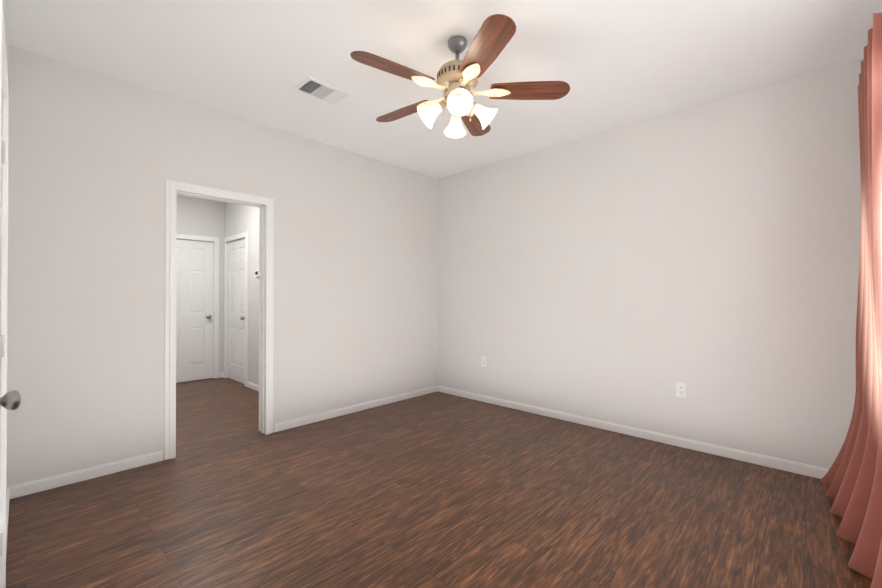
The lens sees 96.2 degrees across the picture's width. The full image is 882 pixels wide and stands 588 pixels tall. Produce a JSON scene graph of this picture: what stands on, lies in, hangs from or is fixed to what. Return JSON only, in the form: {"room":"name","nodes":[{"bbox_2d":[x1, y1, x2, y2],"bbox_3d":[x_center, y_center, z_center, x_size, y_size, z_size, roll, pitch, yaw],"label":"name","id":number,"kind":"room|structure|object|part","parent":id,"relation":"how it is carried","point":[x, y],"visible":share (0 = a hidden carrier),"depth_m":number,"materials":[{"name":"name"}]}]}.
{"room":"empty bedroom","nodes":[
{"label":"empty bedroom","id":0,"kind":"room"},
{"bbox_2d":[3,0,8,487],"bbox_3d":[-1.350,-0.144,0.804,4.000,2.740,0.570,0,0,43],"label":"wall","id":1,"kind":"structure","parent":0,"point":[6,25],"depth_m":2.13,"materials":[{"name":"white paint"}]},
{"bbox_2d":[0,0,8,587],"bbox_3d":[-1.535,0.181,1.298,0.902,2.096,0.137,0,0,43],"label":"door","id":2,"kind":"structure","parent":1,"relation":"attached to","point":[4,102],"depth_m":1.60,"materials":[{"name":"white paint"}]},
{"bbox_2d":[6,485,13,553],"bbox_3d":[-2.219,1.195,2.017,1.062,0.076,0.013,0,0,43],"label":"baseboard","id":3,"kind":"structure","parent":1,"relation":"attached to","point":[9,490],"depth_m":2.23,"materials":[{"name":"white paint"}]},
{"bbox_2d":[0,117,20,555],"bbox_3d":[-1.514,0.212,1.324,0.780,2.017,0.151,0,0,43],"label":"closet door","id":4,"kind":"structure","parent":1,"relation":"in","point":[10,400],"depth_m":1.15,"materials":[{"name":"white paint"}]},
{"bbox_2d":[177,194,223,377],"bbox_3d":[-3.991,-0.119,5.364,0.200,2.740,2.110,0,0,43],"label":"wall","id":5,"kind":"structure","parent":0,"point":[199,216],"depth_m":5.83,"materials":[{"name":"white paint"}]},
{"bbox_2d":[176,239,213,382],"bbox_3d":[-3.652,0.236,5.622,0.151,2.017,0.760,0,0,43],"label":"hall door","id":6,"kind":"structure","parent":5,"relation":"in","point":[194,310],"depth_m":5.71,"materials":[{"name":"white paint"}]},
{"bbox_2d":[177,234,218,378],"bbox_3d":[-3.664,0.205,5.638,0.137,2.096,0.882,0,0,43],"label":"trim","id":7,"kind":"structure","parent":5,"relation":"attached to","point":[215,240],"depth_m":5.88,"materials":[{"name":"white paint"}]},
{"bbox_2d":[7,45,436,486],"bbox_3d":[-1.372,-0.128,3.784,0.120,2.740,3.975,0,0,43],"label":"wall","id":8,"kind":"structure","parent":0,"point":[96,160],"depth_m":2.88,"materials":[{"name":"white paint"}]},
{"bbox_2d":[14,450,162,497],"bbox_3d":[-2.327,1.198,2.667,0.013,0.076,0.752,0,0,43],"label":"baseboard","id":9,"kind":"structure","parent":8,"relation":"attached to","point":[35,486],"depth_m":2.62,"materials":[{"name":"white paint"}]},
{"bbox_2d":[164,179,273,459],"bbox_3d":[-1.830,0.192,3.296,0.154,2.096,0.812,0,0,43],"label":"trim","id":10,"kind":"structure","parent":8,"relation":"attached to","point":[265,205],"depth_m":3.29,"materials":[{"name":"white paint"}]},
{"bbox_2d":[274,385,437,431],"bbox_3d":[-0.774,1.207,4.314,0.013,0.076,2.102,0,0,43],"label":"baseboard","id":11,"kind":"structure","parent":8,"relation":"attached to","point":[309,419],"depth_m":4.11,"materials":[{"name":"white paint"}]},
{"bbox_2d":[224,202,258,384],"bbox_3d":[-2.184,-0.120,5.082,2.845,2.740,0.200,0,0,43],"label":"wall","id":12,"kind":"structure","parent":0,"point":[238,218],"depth_m":5.26,"materials":[{"name":"white paint"}]},
{"bbox_2d":[227,238,244,383],"bbox_3d":[-2.908,0.236,5.669,0.760,2.017,0.151,0,0,43],"label":"hall door","id":13,"kind":"structure","parent":12,"relation":"in","point":[236,319],"depth_m":5.67,"materials":[{"name":"white paint"}]},
{"bbox_2d":[224,231,247,386],"bbox_3d":[-2.893,0.205,5.682,0.882,2.096,0.137,0,0,43],"label":"trim","id":14,"kind":"structure","parent":12,"relation":"attached to","point":[236,237],"depth_m":5.64,"materials":[{"name":"white paint"}]},
{"bbox_2d":[247,382,258,391],"bbox_3d":[-1.913,1.209,4.673,1.897,0.076,0.013,0,0,43],"label":"baseboard","id":15,"kind":"structure","parent":12,"relation":"attached to","point":[253,386],"depth_m":5.19,"materials":[{"name":"white paint"}]},
{"bbox_2d":[6,377,872,587],"bbox_3d":[-1.026,1.281,3.450,7.170,0.080,3.975,0,0,43],"label":"floor","id":16,"kind":"structure","parent":0,"point":[437,489],"depth_m":2.23,"materials":[{"name":"brown wood"}]},
{"bbox_2d":[7,0,881,178],"bbox_3d":[-1.026,-1.549,3.466,7.170,0.100,3.975,0,0,43],"label":"ceiling","id":17,"kind":"structure","parent":0,"point":[613,64],"depth_m":2.49,"materials":[{"name":"white paint"}]},
{"bbox_2d":[293,76,351,105],"bbox_3d":[-0.878,-1.498,2.937,0.235,0.011,0.345,0,0,43],"label":"ceiling vent","id":18,"kind":"object","parent":17,"relation":"in","point":[319,90],"visible":1,"depth_m":2.92,"materials":[{"name":"white metal"}]},
{"bbox_2d":[417,36,497,137],"bbox_3d":[0.097,-1.247,2.360,0.394,0.517,0.394,0,0,43],"label":"fan","id":19,"kind":"object","parent":17,"relation":"hanging from","point":[450,73],"depth_m":2.31,"materials":[{"name":"beige glass"}]},
{"bbox_2d":[411,76,448,90],"bbox_3d":[-0.059,-1.214,2.251,0.256,0.047,0.094,0,0,-35],"label":"iron","id":20,"kind":"object","parent":19,"relation":"attached to","point":[423,81],"visible":0.92,"depth_m":2.24,"materials":[{"name":"beige metal"}]},
{"bbox_2d":[350,51,434,80],"bbox_3d":[-0.256,-1.207,2.115,0.470,0.006,0.152,1,12,-35],"label":"blade","id":21,"kind":"object","parent":20,"relation":"attached to","point":[378,62],"visible":0.83,"depth_m":2.08,"materials":[{"name":"brown wood"}]},
{"bbox_2d":[417,91,444,107],"bbox_3d":[-0.054,-1.213,2.475,0.256,0.047,0.094,0,0,37],"label":"iron","id":22,"kind":"object","parent":19,"relation":"attached to","point":[428,103],"visible":0.48,"depth_m":2.46,"materials":[{"name":"beige metal"}]},
{"bbox_2d":[376,100,427,121],"bbox_3d":[-0.245,-1.204,2.620,0.470,0.006,0.152,0,12,37],"label":"blade","id":23,"kind":"object","parent":22,"relation":"attached to","point":[400,113],"visible":0.88,"depth_m":2.63,"materials":[{"name":"brown wood"}]},
{"bbox_3d":[0.097,-1.061,2.359,0.394,0.145,0.394,0,0,43],"label":"fan shades","id":24,"kind":"part","parent":19,"relation":"part of","materials":[{"name":"white glass"}]},
{"bbox_2d":[459,63,479,87],"bbox_3d":[0.152,-1.215,2.177,0.094,0.047,0.256,0,0,-17],"label":"iron","id":25,"kind":"object","parent":19,"relation":"attached to","point":[472,71],"visible":0.98,"depth_m":2.14,"materials":[{"name":"beige metal"}]},
{"bbox_2d":[459,14,515,77],"bbox_3d":[0.221,-1.208,1.947,0.152,0.006,0.470,13,-4,-16],"label":"blade","id":26,"kind":"object","parent":25,"relation":"attached to","point":[494,36],"visible":0.98,"depth_m":1.89,"materials":[{"name":"brown wood"}]},
{"bbox_2d":[466,110,473,116],"bbox_3d":[0.160,-1.213,2.539,0.094,0.047,0.256,0,0,19],"label":"iron","id":27,"kind":"object","parent":19,"relation":"attached to","point":[470,113],"visible":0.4,"depth_m":2.61,"materials":[{"name":"beige metal"}]},
{"bbox_2d":[460,113,490,135],"bbox_3d":[0.240,-1.203,2.765,0.152,0.006,0.470,-13,-5,19],"label":"blade","id":28,"kind":"object","parent":27,"relation":"attached to","point":[474,126],"visible":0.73,"depth_m":2.82,"materials":[{"name":"brown wood"}]},
{"bbox_2d":[470,85,510,96],"bbox_3d":[0.287,-1.214,2.355,0.256,0.047,0.094,0,0,1],"label":"iron","id":29,"kind":"object","parent":19,"relation":"attached to","point":[495,92],"visible":0.98,"depth_m":2.34,"materials":[{"name":"beige metal"}]},
{"bbox_2d":[489,81,569,99],"bbox_3d":[0.527,-1.205,2.350,0.470,0.006,0.152,0,-13,1],"label":"blade","id":30,"kind":"object","parent":29,"relation":"attached to","point":[542,90],"visible":0.96,"depth_m":2.33,"materials":[{"name":"brown wood"}]},
{"bbox_2d":[437,58,863,468],"bbox_3d":[1.449,-0.128,3.773,4.000,2.740,0.120,0,0,43],"label":"wall","id":31,"kind":"structure","parent":0,"point":[632,274],"depth_m":3.22,"materials":[{"name":"white paint"}]},
{"bbox_2d":[481,356,486,366],"bbox_3d":[0.498,0.782,4.577,0.072,0.116,0.008,0,0,43],"label":"electrical outlet","id":32,"kind":"object","parent":31,"relation":"attached to","point":[483,361],"visible":1,"depth_m":4.58,"materials":[{"name":"white plastic"}]},
{"bbox_2d":[438,385,828,478],"bbox_3d":[1.360,1.204,3.758,3.880,0.076,0.013,0,0,43],"label":"baseboard","id":33,"kind":"structure","parent":31,"relation":"attached to","point":[772,462],"depth_m":3.30,"materials":[{"name":"white paint"}]},
{"bbox_2d":[676,382,685,397],"bbox_3d":[1.948,0.777,3.210,0.072,0.116,0.008,0,0,43],"label":"electrical outlet","id":34,"kind":"object","parent":31,"relation":"attached to","point":[680,389],"visible":1,"depth_m":3.21,"materials":[{"name":"white plastic"}]},
{"bbox_3d":[1.497,-0.143,0.996,0.120,2.740,3.855,0,0,43],"label":"wall","id":35,"kind":"structure","parent":0,"visible":0},
{"bbox_2d":[820,13,881,587],"bbox_3d":[1.594,-0.044,1.404,0.351,2.538,3.061,0,0,43],"label":"curtain","id":36,"kind":"object","parent":35,"relation":"attached to","point":[852,477],"visible":1,"depth_m":1.97,"materials":[{"name":"pink fabric"}]}
]}

